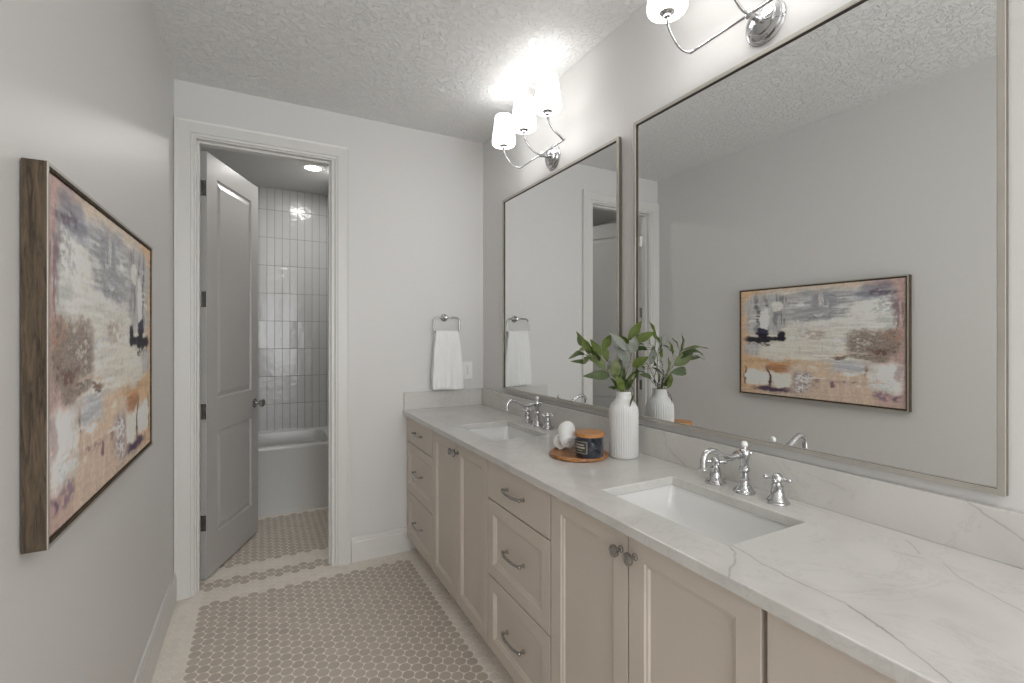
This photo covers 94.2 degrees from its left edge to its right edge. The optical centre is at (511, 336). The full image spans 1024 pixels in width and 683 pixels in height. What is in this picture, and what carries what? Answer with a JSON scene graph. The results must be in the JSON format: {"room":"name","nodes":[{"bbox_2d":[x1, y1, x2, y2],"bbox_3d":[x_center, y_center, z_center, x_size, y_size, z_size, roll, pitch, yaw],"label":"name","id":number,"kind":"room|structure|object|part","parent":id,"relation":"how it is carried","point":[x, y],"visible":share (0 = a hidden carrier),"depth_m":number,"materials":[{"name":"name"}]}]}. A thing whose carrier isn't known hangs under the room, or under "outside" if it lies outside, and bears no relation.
{"room":"bathroom","nodes":[
{"label":"bathroom","id":0,"kind":"room"},
{"bbox_2d":[0,0,173,682],"bbox_3d":[-0.384,0.013,-0.256,0.120,2.743,6.188,0,0,-28],"label":"wall","id":1,"kind":"structure","parent":0,"point":[87,86],"depth_m":1.27,"materials":[{"name":"white paint"}]},
{"bbox_2d":[21,157,152,553],"bbox_3d":[-1.144,0.036,1.348,0.041,0.746,1.010,0,0,-28],"label":"framed painting","id":2,"kind":"object","parent":1,"relation":"attached to","point":[87,277],"visible":1,"depth_m":1.05,"materials":[{"name":"brown wood"}]},
{"bbox_2d":[133,573,176,682],"bbox_3d":[-0.348,1.310,-0.181,0.015,0.150,6.047,0,0,-28],"label":"baseboard","id":3,"kind":"structure","parent":1,"relation":"attached to","point":[145,672],"depth_m":2.05,"materials":[{"name":"white paint"}]},
{"bbox_2d":[256,186,327,431],"bbox_3d":[-2.433,-0.236,4.234,1.530,2.243,0.010,0,0,-28],"label":"tiled wall","id":4,"kind":"structure","parent":0,"point":[292,225],"depth_m":4.43,"materials":[{"name":"white tile"}]},
{"bbox_2d":[174,79,482,548],"bbox_3d":[-1.020,0.013,2.977,2.027,2.743,0.120,0,0,-28],"label":"wall","id":5,"kind":"structure","parent":0,"point":[417,195],"depth_m":3.05,"materials":[{"name":"white paint"}]},
{"bbox_2d":[200,151,264,578],"bbox_3d":[-1.780,0.161,3.023,0.171,2.425,0.676,0,0,-5],"label":"door","id":6,"kind":"structure","parent":5,"relation":"in","point":[229,402],"depth_m":2.94,"materials":[{"name":"grey paint"}]},
{"bbox_3d":[-1.806,0.459,3.299,0.171,0.064,0.064,0,0,-5],"label":"knob","id":7,"kind":"part","parent":6,"relation":"part of","materials":[{"name":"silver metal"}]},
{"bbox_2d":[174,115,350,600],"bbox_3d":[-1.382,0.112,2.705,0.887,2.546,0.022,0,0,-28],"label":"trim","id":8,"kind":"structure","parent":5,"relation":"attached to","point":[186,129],"depth_m":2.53,"materials":[{"name":"white paint"}]},
{"bbox_2d":[351,527,409,562],"bbox_3d":[-0.825,1.310,3.004,0.366,0.150,0.015,0,0,-28],"label":"baseboard","id":9,"kind":"structure","parent":5,"relation":"attached to","point":[374,545],"depth_m":2.99,"materials":[{"name":"white paint"}]},
{"bbox_2d":[433,314,459,332],"bbox_3d":[-0.443,-0.086,3.178,0.191,0.134,0.065,0,0,-28],"label":"towel ring","id":10,"kind":"object","parent":5,"relation":"attached to","point":[444,317],"visible":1,"depth_m":3.17,"materials":[{"name":"silver metal"}]},
{"bbox_3d":[-0.443,-0.128,3.178,0.050,0.050,0.065,0,0,-28],"label":"post","id":11,"kind":"part","parent":10,"relation":"part of","materials":[{"name":"silver metal"}]},
{"bbox_2d":[463,362,471,378],"bbox_3d":[-0.307,0.231,3.282,0.072,0.118,0.009,0,0,-28],"label":"power outlet","id":12,"kind":"object","parent":5,"relation":"attached to","point":[467,366],"visible":0.94,"depth_m":3.28,"materials":[{"name":"white plastic"}]},
{"bbox_2d":[151,506,515,682],"bbox_3d":[-0.235,1.386,0.931,2.558,0.001,8.145,0,0,-28],"label":"floor","id":13,"kind":"structure","parent":0,"point":[276,610],"depth_m":2.31,"materials":[{"name":"white tile"}]},
{"bbox_2d":[258,426,327,516],"bbox_3d":[-2.257,1.123,3.902,1.508,0.525,0.740,0,0,-28],"label":"bathtub","id":14,"kind":"object","parent":13,"relation":"on","point":[292,463],"visible":0.41,"depth_m":3.79,"materials":[{"name":"white ceramic"}]},
{"bbox_2d":[407,417,432,569],"bbox_3d":[-0.337,0.943,2.961,0.572,0.883,0.512,0,0,-28],"label":"base cabinet","id":15,"kind":"object","parent":13,"relation":"on","point":[419,437],"visible":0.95,"depth_m":2.82,"materials":[{"name":"beige paint"}]},
{"bbox_3d":[-0.573,0.588,2.836,0.037,0.017,0.149,0,0,-28],"label":"handle","id":16,"kind":"part","parent":15,"relation":"part of","materials":[{"name":"silver metal"}]},
{"bbox_3d":[-0.573,1.135,2.836,0.037,0.017,0.149,0,0,-28],"label":"handle","id":17,"kind":"part","parent":15,"relation":"part of","materials":[{"name":"silver metal"}]},
{"bbox_3d":[-0.573,0.826,2.836,0.037,0.017,0.149,0,0,-28],"label":"handle","id":18,"kind":"part","parent":15,"relation":"part of","materials":[{"name":"silver metal"}]},
{"bbox_3d":[-0.549,1.135,2.849,0.020,0.299,0.507,0,0,-28],"label":"drawer","id":19,"kind":"part","parent":15,"relation":"part of","materials":[{"name":"beige paint"}]},
{"bbox_3d":[-0.549,0.826,2.849,0.020,0.309,0.507,0,0,-28],"label":"drawer","id":20,"kind":"part","parent":15,"relation":"part of","materials":[{"name":"beige paint"}]},
{"bbox_3d":[-0.549,0.586,2.849,0.020,0.160,0.507,0,0,-28],"label":"drawer","id":21,"kind":"part","parent":15,"relation":"part of","materials":[{"name":"beige paint"}]},
{"bbox_2d":[433,431,488,643],"bbox_3d":[-0.047,0.943,2.419,0.567,0.883,0.714,0,0,-28],"label":"base cabinet","id":22,"kind":"object","parent":13,"relation":"on","point":[460,475],"visible":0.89,"depth_m":2.24,"materials":[{"name":"beige paint"}]},
{"bbox_3d":[-0.345,0.895,2.464,0.020,0.779,0.351,0,0,-28],"label":"door","id":23,"kind":"part","parent":22,"relation":"part of","materials":[{"name":"beige paint"}]},
{"bbox_3d":[-0.271,0.558,2.271,0.032,0.033,0.033,0,0,-28],"label":"knob","id":24,"kind":"part","parent":22,"relation":"part of","materials":[{"name":"silver metal"}]},
{"bbox_3d":[-0.177,0.895,2.148,0.020,0.779,0.353,0,0,-28],"label":"door","id":25,"kind":"part","parent":22,"relation":"part of","materials":[{"name":"beige paint"}]},
{"bbox_2d":[488,461,550,682],"bbox_3d":[0.233,0.943,1.887,0.572,0.883,0.484,0,0,-28],"label":"base cabinet","id":26,"kind":"object","parent":13,"relation":"on","point":[519,511],"visible":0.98,"depth_m":1.75,"materials":[{"name":"beige paint"}]},
{"bbox_3d":[-0.004,1.135,1.762,0.037,0.017,0.149,0,0,-28],"label":"handle","id":27,"kind":"part","parent":26,"relation":"part of","materials":[{"name":"silver metal"}]},
{"bbox_3d":[-0.004,0.826,1.762,0.037,0.017,0.149,0,0,-28],"label":"handle","id":28,"kind":"part","parent":26,"relation":"part of","materials":[{"name":"silver metal"}]},
{"bbox_3d":[-0.004,0.588,1.762,0.037,0.017,0.149,0,0,-28],"label":"handle","id":29,"kind":"part","parent":26,"relation":"part of","materials":[{"name":"silver metal"}]},
{"bbox_3d":[0.021,1.135,1.775,0.020,0.299,0.479,0,0,-28],"label":"drawer","id":30,"kind":"part","parent":26,"relation":"part of","materials":[{"name":"beige paint"}]},
{"bbox_3d":[0.021,0.826,1.775,0.020,0.309,0.479,0,0,-28],"label":"drawer","id":31,"kind":"part","parent":26,"relation":"part of","materials":[{"name":"beige paint"}]},
{"bbox_3d":[0.021,0.586,1.775,0.020,0.160,0.479,0,0,-28],"label":"drawer","id":32,"kind":"part","parent":26,"relation":"part of","materials":[{"name":"beige paint"}]},
{"bbox_2d":[551,495,766,682],"bbox_3d":[0.523,0.943,1.344,0.567,0.883,0.744,0,0,-28],"label":"base cabinet","id":33,"kind":"object","parent":13,"relation":"on","point":[623,611],"visible":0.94,"depth_m":1.20,"materials":[{"name":"beige paint"}]},
{"bbox_3d":[0.222,0.895,1.396,0.020,0.779,0.364,0,0,-28],"label":"door","id":34,"kind":"part","parent":33,"relation":"part of","materials":[{"name":"beige paint"}]},
{"bbox_3d":[0.274,0.558,1.244,0.032,0.033,0.033,0,0,-28],"label":"knob","id":35,"kind":"part","parent":33,"relation":"part of","materials":[{"name":"silver metal"}]},
{"bbox_3d":[0.298,0.558,1.197,0.032,0.033,0.033,0,0,-28],"label":"knob","id":36,"kind":"part","parent":33,"relation":"part of","materials":[{"name":"silver metal"}]},
{"bbox_3d":[0.395,0.895,1.069,0.020,0.779,0.366,0,0,-28],"label":"door","id":37,"kind":"part","parent":33,"relation":"part of","materials":[{"name":"beige paint"}]},
{"bbox_2d":[767,612,897,682],"bbox_3d":[0.815,0.943,0.790,0.572,0.883,0.500,0,0,-28],"label":"base cabinet","id":38,"kind":"object","parent":13,"relation":"on","point":[794,655],"visible":0.17,"depth_m":0.83,"materials":[{"name":"beige paint"}]},
{"bbox_2d":[402,388,1023,682],"bbox_3d":[0.248,0.431,1.882,0.573,0.140,3.002,0,0,-28],"label":"countertop","id":39,"kind":"structure","parent":38,"relation":"on","point":[910,584],"depth_m":1.06,"materials":[{"name":"stone"}]},
{"bbox_2d":[469,426,534,440],"bbox_3d":[-0.056,0.579,2.416,0.352,0.155,0.486,0,0,-28],"label":"undermount sink","id":40,"kind":"object","parent":39,"relation":"in","point":[501,432],"visible":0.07,"depth_m":2.63,"materials":[{"name":"white ceramic"}]},
{"bbox_2d":[504,396,553,429],"bbox_3d":[0.064,0.394,2.484,0.229,0.156,0.275,0,0,-28],"label":"widespread faucet","id":41,"kind":"object","parent":39,"relation":"on","point":[527,419],"visible":1,"depth_m":2.50,"materials":[{"name":"silver metal"}]},
{"bbox_3d":[0.059,0.351,2.483,0.220,0.062,0.028,0,0,-28],"label":"spout","id":42,"kind":"part","parent":41,"relation":"part of","materials":[{"name":"silver metal"}]},
{"bbox_3d":[0.085,0.442,2.615,0.064,0.060,0.064,0,0,-28],"label":"handle","id":43,"kind":"part","parent":41,"relation":"part of","materials":[{"name":"silver metal"}]},
{"bbox_3d":[0.085,0.401,2.615,0.057,0.027,0.057,0,0,-35],"label":"cross handle","id":44,"kind":"part","parent":41,"relation":"part of","materials":[{"name":"silver metal"}]},
{"bbox_3d":[0.182,0.442,2.431,0.064,0.060,0.064,0,0,-28],"label":"handle","id":45,"kind":"part","parent":41,"relation":"part of","materials":[{"name":"silver metal"}]},
{"bbox_3d":[0.182,0.401,2.431,0.057,0.027,0.057,0,0,-3],"label":"cross handle","id":46,"kind":"part","parent":41,"relation":"part of","materials":[{"name":"silver metal"}]},
{"bbox_2d":[550,447,608,462],"bbox_3d":[0.265,0.464,1.890,0.232,0.016,0.232,0,0,10],"label":"serving tray","id":47,"kind":"object","parent":39,"relation":"on","point":[566,454],"visible":0.65,"depth_m":1.82,"materials":[{"name":"brown wood"}]},
{"bbox_2d":[553,434,564,449],"bbox_3d":[0.198,0.431,1.958,0.055,0.057,0.068,0,0,8],"label":"rolled washcloth","id":48,"kind":"object","parent":47,"relation":"on","point":[556,441],"visible":0.52,"depth_m":1.93,"materials":[{"name":"white fabric"}]},
{"bbox_2d":[558,421,574,448],"bbox_3d":[0.223,0.396,1.917,0.071,0.105,0.110,0,0,-4],"label":"rolled washcloth","id":49,"kind":"object","parent":47,"relation":"on","point":[566,429],"visible":0.94,"depth_m":1.89,"materials":[{"name":"white fabric"}]},
{"bbox_2d":[574,429,604,458],"bbox_3d":[0.298,0.411,1.831,0.115,0.094,0.115,0,0,-28],"label":"candle jar","id":50,"kind":"object","parent":47,"relation":"on","point":[589,443],"visible":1,"depth_m":1.79,"materials":[{"name":"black glass"}]},
{"bbox_2d":[576,440,586,453],"bbox_3d":[0.258,0.417,1.801,0.010,0.044,0.064,0,0,-37],"label":"label","id":51,"kind":"object","parent":50,"relation":"attached to","point":[581,445],"depth_m":1.79,"materials":[{"name":"beige paper"}]},
{"bbox_3d":[0.298,0.372,1.831,0.115,0.015,0.115,0,0,-28],"label":"lid","id":52,"kind":"part","parent":50,"relation":"part of","materials":[{"name":"brown wood"}]},
{"bbox_2d":[609,390,638,459],"bbox_3d":[0.439,0.343,1.873,0.114,0.258,0.114,0,0,34],"label":"ribbed vase","id":53,"kind":"object","parent":39,"relation":"on","point":[623,417],"visible":0.95,"depth_m":1.83,"materials":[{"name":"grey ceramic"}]},
{"bbox_2d":[569,331,620,391],"bbox_3d":[0.300,0.195,1.831,0.252,0.434,0.120,0,0,-43],"label":"leafy branch","id":54,"kind":"object","parent":53,"relation":"in","point":[594,348],"visible":0.91,"depth_m":1.82,"materials":[{"name":"green plant"}]},
{"bbox_2d":[583,370,621,391],"bbox_3d":[0.353,0.269,1.837,0.098,0.285,0.152,0,0,37],"label":"leafy branch","id":55,"kind":"object","parent":53,"relation":"in","point":[600,374],"visible":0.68,"depth_m":1.80,"materials":[{"name":"green plant"}]},
{"bbox_2d":[601,335,628,377],"bbox_3d":[0.414,0.202,1.875,0.116,0.420,0.066,0,0,-3],"label":"leafy branch","id":56,"kind":"object","parent":53,"relation":"in","point":[615,367],"visible":0.73,"depth_m":1.89,"materials":[{"name":"green plant"}]},
{"bbox_2d":[611,368,638,391],"bbox_3d":[0.457,0.266,1.879,0.164,0.292,0.059,0,0,-28],"label":"leafy branch","id":57,"kind":"object","parent":53,"relation":"in","point":[619,383],"visible":0.86,"depth_m":1.86,"materials":[{"name":"green plant"}]},
{"bbox_2d":[610,321,651,391],"bbox_3d":[0.475,0.174,1.895,0.194,0.477,0.098,0,0,-19],"label":"leafy branch","id":58,"kind":"object","parent":53,"relation":"in","point":[633,346],"visible":0.9,"depth_m":1.87,"materials":[{"name":"green plant"}]},
{"bbox_2d":[628,386,633,405],"bbox_3d":[0.462,0.302,1.845,0.020,0.220,0.054,0,0,5],"label":"leafy branch","id":59,"kind":"object","parent":53,"relation":"in","point":[632,397],"visible":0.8,"depth_m":1.83,"materials":[{"name":"green plant"}]},
{"bbox_2d":[627,356,648,380],"bbox_3d":[0.529,0.202,1.905,0.158,0.420,0.076,0,0,-43],"label":"leafy branch","id":60,"kind":"object","parent":53,"relation":"in","point":[638,362],"visible":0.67,"depth_m":1.88,"materials":[{"name":"green plant"}]},
{"bbox_2d":[617,485,788,545],"bbox_3d":[0.514,0.579,1.341,0.352,0.155,0.500,0,0,-28],"label":"undermount sink","id":61,"kind":"object","parent":39,"relation":"in","point":[723,523],"visible":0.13,"depth_m":1.49,"materials":[{"name":"white ceramic"}]},
{"bbox_2d":[698,441,791,506],"bbox_3d":[0.636,0.394,1.405,0.229,0.156,0.275,0,0,-28],"label":"widespread faucet","id":62,"kind":"object","parent":39,"relation":"on","point":[777,497],"visible":1,"depth_m":1.42,"materials":[{"name":"silver metal"}]},
{"bbox_3d":[0.657,0.442,1.536,0.064,0.060,0.064,0,0,-28],"label":"handle","id":63,"kind":"part","parent":62,"relation":"part of","materials":[{"name":"silver metal"}]},
{"bbox_3d":[0.657,0.401,1.536,0.057,0.027,0.057,0,0,-35],"label":"cross handle","id":64,"kind":"part","parent":62,"relation":"part of","materials":[{"name":"silver metal"}]},
{"bbox_3d":[0.631,0.351,1.405,0.220,0.062,0.028,0,0,-28],"label":"spout","id":65,"kind":"part","parent":62,"relation":"part of","materials":[{"name":"silver metal"}]},
{"bbox_3d":[0.754,0.442,1.352,0.064,0.060,0.064,0,0,-28],"label":"handle","id":66,"kind":"part","parent":62,"relation":"part of","materials":[{"name":"silver metal"}]},
{"bbox_3d":[0.754,0.401,1.352,0.057,0.027,0.057,0,0,-3],"label":"cross handle","id":67,"kind":"part","parent":62,"relation":"part of","materials":[{"name":"silver metal"}]},
{"bbox_2d":[148,0,646,195],"bbox_3d":[-0.235,-1.408,0.931,2.558,0.100,8.145,0,0,-28],"label":"ceiling","id":68,"kind":"structure","parent":0,"point":[442,67],"depth_m":2.28,"materials":[{"name":"white paint"}]},
{"bbox_2d":[301,164,324,171],"bbox_3d":[-1.601,-1.356,3.828,0.184,0.004,0.184,0,0,-28],"label":"recessed light","id":69,"kind":"object","parent":68,"relation":"in","point":[308,167],"visible":0.99,"depth_m":3.83,"materials":[{"name":"white plastic"}]},
{"bbox_2d":[431,330,464,389],"bbox_3d":[-0.423,0.155,3.157,0.225,0.397,0.054,0,0,-28],"label":"hand towel","id":70,"kind":"object","parent":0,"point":[447,371],"visible":1,"depth_m":3.14,"materials":[{"name":"white fabric"}]},
{"bbox_2d":[483,0,1023,511],"bbox_3d":[1.301,0.013,0.638,0.120,2.743,6.188,0,0,-28],"label":"wall","id":71,"kind":"structure","parent":0,"point":[638,69],"depth_m":1.91,"materials":[{"name":"white paint"}]},
{"bbox_2d":[492,71,564,169],"bbox_3d":[0.113,-1.062,2.484,0.248,0.341,0.591,0,0,-28],"label":"vanity light","id":72,"kind":"object","parent":71,"relation":"attached to","point":[547,101],"visible":1,"depth_m":2.41,"materials":[{"name":"white glass"}]},
{"bbox_3d":[-0.046,-1.150,2.660,0.133,0.164,0.133,0,0,-28],"label":"lamp shade","id":73,"kind":"part","parent":72,"relation":"part of","materials":[{"name":"white glass"}]},
{"bbox_3d":[0.002,-1.003,2.680,0.112,0.102,0.023,0,0,-16],"label":"arm","id":74,"kind":"part","parent":72,"relation":"part of","materials":[{"name":"silver metal"}]},
{"bbox_3d":[0.061,-1.150,2.457,0.133,0.164,0.133,0,0,-28],"label":"lamp shade","id":75,"kind":"part","parent":72,"relation":"part of","materials":[{"name":"white glass"}]},
{"bbox_3d":[0.105,-1.004,2.480,0.107,0.100,0.009,0,0,-28],"label":"arm","id":76,"kind":"part","parent":72,"relation":"part of","materials":[{"name":"silver metal"}]},
{"bbox_3d":[0.169,-1.150,2.255,0.133,0.164,0.133,0,0,-28],"label":"lamp shade","id":77,"kind":"part","parent":72,"relation":"part of","materials":[{"name":"white glass"}]},
{"bbox_3d":[0.213,-1.003,2.283,0.112,0.102,0.023,0,0,-40],"label":"arm","id":78,"kind":"part","parent":72,"relation":"part of","materials":[{"name":"silver metal"}]},
{"bbox_2d":[502,136,620,411],"bbox_3d":[0.209,-0.265,2.538,0.027,1.197,1.102,0,0,-28],"label":"wall mirror","id":79,"kind":"object","parent":71,"relation":"attached to","point":[561,233],"visible":0.8,"depth_m":2.44,"materials":[{"name":"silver metal"}]},
{"bbox_2d":[647,0,786,53],"bbox_3d":[0.678,-1.079,1.418,0.248,0.341,0.591,0,0,-28],"label":"vanity light","id":80,"kind":"object","parent":71,"relation":"attached to","point":[765,21],"visible":1,"depth_m":1.48,"materials":[{"name":"silver metal"}]},
{"bbox_3d":[0.520,-1.167,1.593,0.133,0.164,0.133,0,0,-28],"label":"lamp shade","id":81,"kind":"part","parent":80,"relation":"part of","materials":[{"name":"white glass"}]},
{"bbox_3d":[0.567,-1.020,1.614,0.112,0.102,0.023,0,0,-16],"label":"arm","id":82,"kind":"part","parent":80,"relation":"part of","materials":[{"name":"silver metal"}]},
{"bbox_3d":[0.670,-1.021,1.414,0.107,0.100,0.009,0,0,-28],"label":"arm","id":83,"kind":"part","parent":80,"relation":"part of","materials":[{"name":"silver metal"}]},
{"bbox_2d":[481,388,1023,568],"bbox_3d":[0.492,0.416,2.011,0.020,0.111,3.002,0,0,-28],"label":"backsplash","id":84,"kind":"structure","parent":71,"relation":"attached to","point":[988,531],"depth_m":1.24,"materials":[{"name":"stone"}]},
{"bbox_2d":[633,0,1008,496],"bbox_3d":[0.773,-0.272,1.476,0.028,1.210,1.099,0,0,-29],"label":"wall mirror","id":85,"kind":"object","parent":71,"relation":"attached to","point":[821,222],"visible":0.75,"depth_m":1.27,"materials":[{"name":"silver metal"}]}
]}

